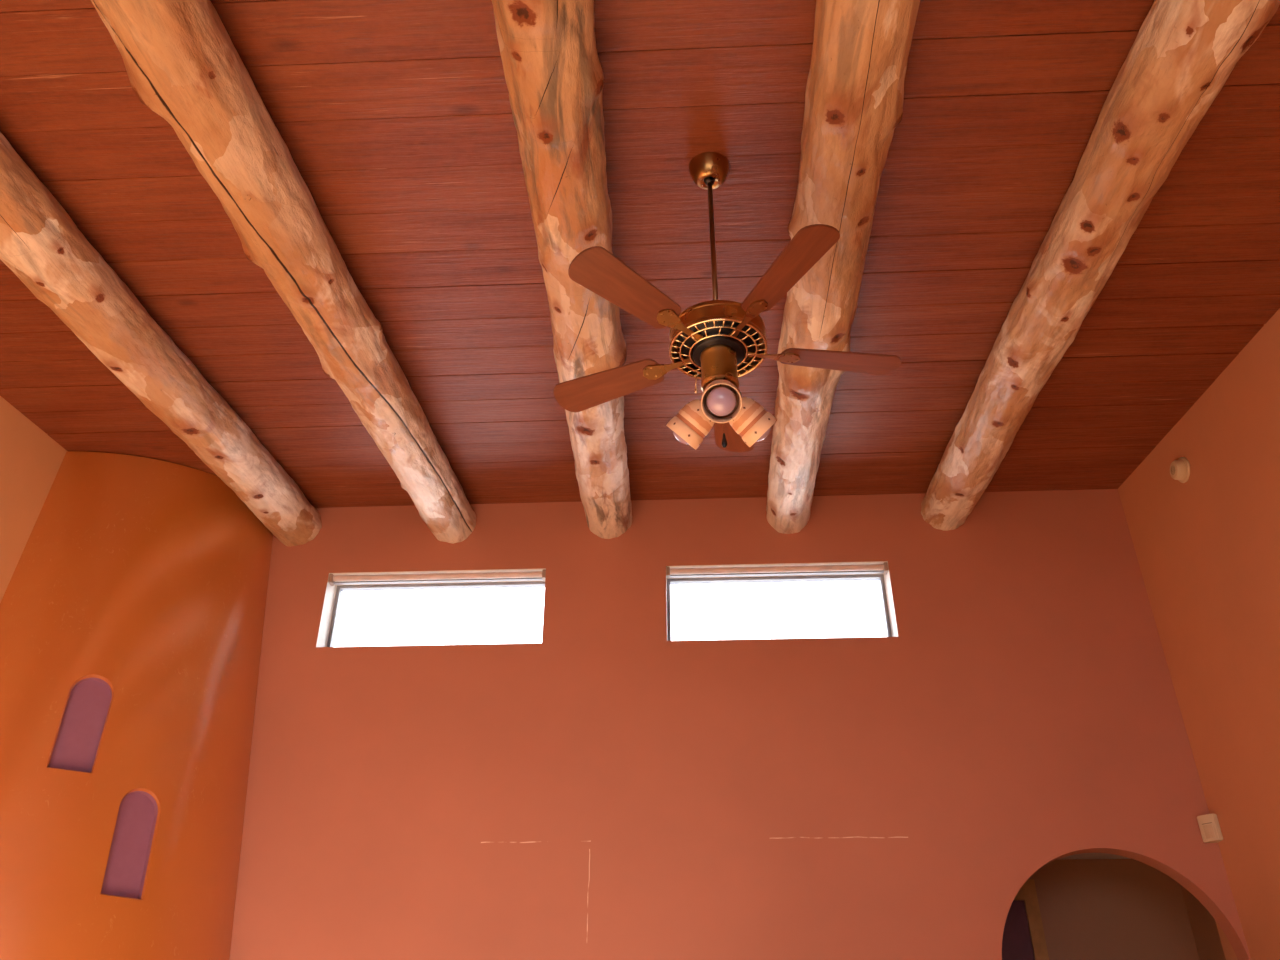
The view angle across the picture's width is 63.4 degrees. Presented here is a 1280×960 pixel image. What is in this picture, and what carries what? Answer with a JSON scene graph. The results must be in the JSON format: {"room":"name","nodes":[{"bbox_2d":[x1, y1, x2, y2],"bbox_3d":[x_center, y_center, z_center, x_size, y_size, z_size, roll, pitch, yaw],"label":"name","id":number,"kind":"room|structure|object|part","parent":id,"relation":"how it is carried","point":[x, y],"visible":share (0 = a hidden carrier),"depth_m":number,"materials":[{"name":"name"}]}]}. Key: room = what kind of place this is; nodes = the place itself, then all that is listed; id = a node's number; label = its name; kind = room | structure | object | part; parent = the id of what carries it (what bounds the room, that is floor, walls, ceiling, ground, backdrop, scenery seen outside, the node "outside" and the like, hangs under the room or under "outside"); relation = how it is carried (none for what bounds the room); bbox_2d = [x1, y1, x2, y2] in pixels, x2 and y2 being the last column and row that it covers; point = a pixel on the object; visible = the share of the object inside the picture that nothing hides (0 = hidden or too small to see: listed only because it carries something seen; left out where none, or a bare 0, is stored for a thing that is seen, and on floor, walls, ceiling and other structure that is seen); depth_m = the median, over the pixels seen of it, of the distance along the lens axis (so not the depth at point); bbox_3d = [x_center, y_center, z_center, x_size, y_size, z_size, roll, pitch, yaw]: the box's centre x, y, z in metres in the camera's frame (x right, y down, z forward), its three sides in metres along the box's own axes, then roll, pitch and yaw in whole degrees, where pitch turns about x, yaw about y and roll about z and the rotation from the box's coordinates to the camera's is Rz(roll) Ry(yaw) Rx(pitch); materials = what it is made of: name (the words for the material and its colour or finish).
{"room":"traditional dwelling","nodes":[
{"label":"traditional dwelling","id":0,"kind":"room"},
{"bbox_2d":[0,396,66,602],"bbox_3d":[-3.379,-0.058,1.986,0.250,4.386,8.300,-1,-32,2],"label":"wall","id":1,"kind":"structure","parent":0,"point":[31,460],"depth_m":5.22,"materials":[{"name":"paint"}]},
{"bbox_2d":[0,0,1279,507],"bbox_3d":[-0.303,-1.647,2.647,6.120,1.159,8.580,-1,-32,2],"label":"ceiling","id":2,"kind":"structure","parent":0,"point":[395,117],"depth_m":3.97,"materials":[{"name":"brown wood"}]},
{"bbox_2d":[0,132,321,546],"bbox_3d":[-2.270,-1.368,2.736,0.332,1.183,7.799,-1,-32,2],"label":"log","id":3,"kind":"object","parent":2,"relation":"attached to","point":[41,244],"visible":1,"depth_m":4.28,"materials":[{"name":"brown wood"}]},
{"bbox_2d":[91,0,475,543],"bbox_3d":[-1.358,-1.391,2.700,0.324,1.181,7.801,-2,-32,3],"label":"log","id":4,"kind":"object","parent":2,"relation":"attached to","point":[181,62],"visible":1,"depth_m":3.54,"materials":[{"name":"brown wood"}]},
{"bbox_2d":[492,0,631,538],"bbox_3d":[-0.259,-1.419,2.657,0.319,1.179,7.806,-1,-32,1],"label":"log","id":5,"kind":"object","parent":2,"relation":"attached to","point":[554,77],"visible":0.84,"depth_m":3.43,"materials":[{"name":"brown wood"}]},
{"bbox_2d":[553,152,900,452],"bbox_3d":[0.263,-0.589,3.361,1.115,1.204,1.104,-1,-32,2],"label":"ceiling fan","id":6,"kind":"object","parent":2,"relation":"hanging from","point":[715,342],"visible":1,"depth_m":3.12,"materials":[{"name":"brown wood"}]},
{"bbox_3d":[-0.102,-0.308,3.369,0.390,0.007,0.136,-15,-47,23],"label":"blade","id":7,"kind":"part","parent":6,"relation":"part of","materials":[{"name":"brown wood"}]},
{"bbox_3d":[-0.037,-0.547,2.983,0.390,0.007,0.136,27,-53,-36],"label":"blade","id":8,"kind":"part","parent":6,"relation":"part of","materials":[{"name":"brown wood"}]},
{"bbox_3d":[0.154,-0.165,3.138,0.120,0.085,0.085,-50,-46,3],"label":"bulb","id":9,"kind":"part","parent":6,"relation":"part of","materials":[{"name":"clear glass"}]},
{"bbox_3d":[0.164,-0.176,3.137,0.126,0.118,0.118,-50,-46,3],"label":"lamp shade","id":10,"kind":"part","parent":6,"relation":"part of","materials":[{"name":"paint"}]},
{"bbox_3d":[0.174,-0.290,3.121,0.024,0.078,0.009,12,-34,-19],"label":"speed chain","id":11,"kind":"part","parent":6,"relation":"part of","materials":[{"name":"gold metal"}]},
{"bbox_3d":[0.235,-0.235,3.006,0.118,0.126,0.118,-2,-74,4],"label":"lamp shade","id":12,"kind":"part","parent":6,"relation":"part of","materials":[{"name":"paint"}]},
{"bbox_3d":[0.234,-0.231,2.991,0.085,0.120,0.085,-2,-74,4],"label":"bulb","id":13,"kind":"part","parent":6,"relation":"part of","materials":[{"name":"pink glass"}]},
{"bbox_3d":[0.309,-0.202,3.541,0.136,0.007,0.390,5,-30,14],"label":"blade","id":14,"kind":"part","parent":6,"relation":"part of","materials":[{"name":"brown wood"}]},
{"bbox_3d":[0.329,-0.184,3.126,0.126,0.118,0.118,45,-40,3],"label":"lamp shade","id":15,"kind":"part","parent":6,"relation":"part of","materials":[{"name":"paint"}]},
{"bbox_3d":[0.339,-0.173,3.125,0.120,0.085,0.085,45,-40,3],"label":"bulb","id":16,"kind":"part","parent":6,"relation":"part of","materials":[{"name":"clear glass"}]},
{"bbox_3d":[0.414,-0.588,2.916,0.136,0.007,0.390,3,-30,-29],"label":"blade","id":17,"kind":"part","parent":6,"relation":"part of","materials":[{"name":"brown wood"}]},
{"bbox_3d":[0.628,-0.375,3.261,0.390,0.007,0.136,4,-20,-7],"label":"blade","id":18,"kind":"part","parent":6,"relation":"part of","materials":[{"name":"brown wood"}]},
{"bbox_2d":[766,0,919,533],"bbox_3d":[0.608,-1.441,2.623,0.320,1.176,7.806,-2,-32,3],"label":"log","id":19,"kind":"object","parent":2,"relation":"attached to","point":[854,94],"visible":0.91,"depth_m":3.44,"materials":[{"name":"brown wood"}]},
{"bbox_2d":[921,0,1279,530],"bbox_3d":[1.574,-1.464,2.585,0.303,1.177,7.801,-2,-32,3],"label":"log","id":20,"kind":"object","parent":2,"relation":"attached to","point":[1183,53],"visible":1,"depth_m":3.54,"materials":[{"name":"brown wood"}]},
{"bbox_2d":[229,489,1250,959],"bbox_3d":[-0.110,1.998,5.273,5.920,4.347,0.250,-1,-32,2],"label":"wall","id":21,"kind":"structure","parent":0,"point":[606,787],"depth_m":5.45,"materials":[{"name":"paint"}]},
{"bbox_2d":[327,581,544,646],"bbox_3d":[-1.184,0.831,6.127,1.286,0.468,0.045,-1,-32,2],"label":"window","id":22,"kind":"structure","parent":21,"relation":"in","point":[526,584],"depth_m":6.23,"materials":[{"name":"white plastic"}]},
{"bbox_2d":[328,569,545,585],"bbox_3d":[-1.191,0.575,6.104,1.283,0.054,0.054,-1,-32,2],"label":"roller blind","id":23,"kind":"object","parent":21,"relation":"attached to","point":[538,575],"visible":0.91,"depth_m":6.10,"materials":[{"name":"beige fabric"}]},
{"bbox_2d":[666,562,887,578],"bbox_3d":[0.792,0.527,6.025,1.278,0.054,0.054,-1,-32,2],"label":"roller blind","id":24,"kind":"object","parent":21,"relation":"attached to","point":[874,568],"visible":1,"depth_m":6.02,"materials":[{"name":"beige fabric"}]},
{"bbox_2d":[667,574,891,640],"bbox_3d":[0.799,0.782,6.049,1.281,0.468,0.045,-1,-32,2],"label":"window","id":25,"kind":"structure","parent":21,"relation":"in","point":[865,577],"depth_m":6.14,"materials":[{"name":"white plastic"}]},
{"bbox_3d":[0.800,0.786,6.055,1.241,0.428,0.006,-1,-32,2],"label":"glass pane","id":26,"kind":"part","parent":25,"relation":"part of","materials":[{"name":"white"}]},
{"bbox_2d":[1197,813,1222,842],"bbox_3d":[2.803,1.713,5.100,0.073,0.126,0.073,-1,-32,2],"label":"sensor","id":27,"kind":"object","parent":21,"relation":"attached to","point":[1209,826],"visible":1,"depth_m":5.08,"materials":[{"name":"beige plastic"}]},
{"bbox_2d":[1059,853,1130,858],"bbox_3d":[1.801,1.984,5.825,2.640,0.120,0.850,-1,-32,2],"label":"ceiling","id":28,"kind":"structure","parent":0,"point":[1082,855],"depth_m":6.06,"materials":[{"name":"paint"}]},
{"bbox_2d":[1028,859,1199,959],"bbox_3d":[1.823,3.232,5.623,2.640,2.615,0.120,-1,-32,2],"label":"wall","id":29,"kind":"structure","parent":0,"point":[1091,909],"depth_m":5.96,"materials":[{"name":"paint"}]},
{"bbox_2d":[1002,900,1034,959],"bbox_3d":[1.825,3.382,5.464,0.800,2.182,0.032,-1,-32,2],"label":"door","id":30,"kind":"structure","parent":29,"relation":"in","point":[1016,940],"depth_m":5.91,"materials":[{"name":"brown wood"}]},
{"bbox_2d":[1013,879,1048,959],"bbox_3d":[1.825,3.329,5.480,0.950,2.300,0.040,-1,-32,2],"label":"trim","id":31,"kind":"structure","parent":29,"relation":"attached to","point":[1027,892],"depth_m":5.94,"materials":[{"name":"brown wood"}]},
{"bbox_2d":[1118,308,1279,959],"bbox_3d":[2.785,-0.208,1.742,0.250,4.386,8.300,-1,-32,2],"label":"wall","id":32,"kind":"structure","parent":0,"point":[1207,546],"depth_m":4.92,"materials":[{"name":"paint"}]},
{"bbox_2d":[1170,457,1189,482],"bbox_3d":[2.778,-0.051,5.350,0.057,0.136,0.136,-1,-32,2],"label":"smoke detector","id":33,"kind":"object","parent":32,"relation":"attached to","point":[1180,468],"visible":1,"depth_m":5.31,"materials":[{"name":"beige plastic"}]},
{"bbox_3d":[2.800,-0.052,5.349,0.013,0.136,0.136,-1,-32,2],"label":"plate","id":34,"kind":"part","parent":33,"relation":"part of","materials":[{"name":"beige plastic"}]},
{"bbox_2d":[1180,885,1225,959],"bbox_3d":[3.182,2.975,5.207,0.120,2.615,0.970,-1,-32,2],"label":"wall","id":35,"kind":"structure","parent":0,"point":[1203,924],"depth_m":5.77,"materials":[{"name":"paint"}]},
{"bbox_3d":[-0.297,1.796,0.671,6.420,0.150,8.300,-1,-32,2],"label":"floor","id":36,"kind":"structure","parent":0,"visible":0},
{"bbox_2d":[0,451,272,959],"bbox_3d":[-2.473,1.682,4.711,1.258,4.293,1.258,-1,-32,2],"label":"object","id":37,"kind":"object","parent":36,"relation":"on","point":[133,603],"visible":0.98,"depth_m":5.02,"materials":[{"name":"orange paint"}]}
]}

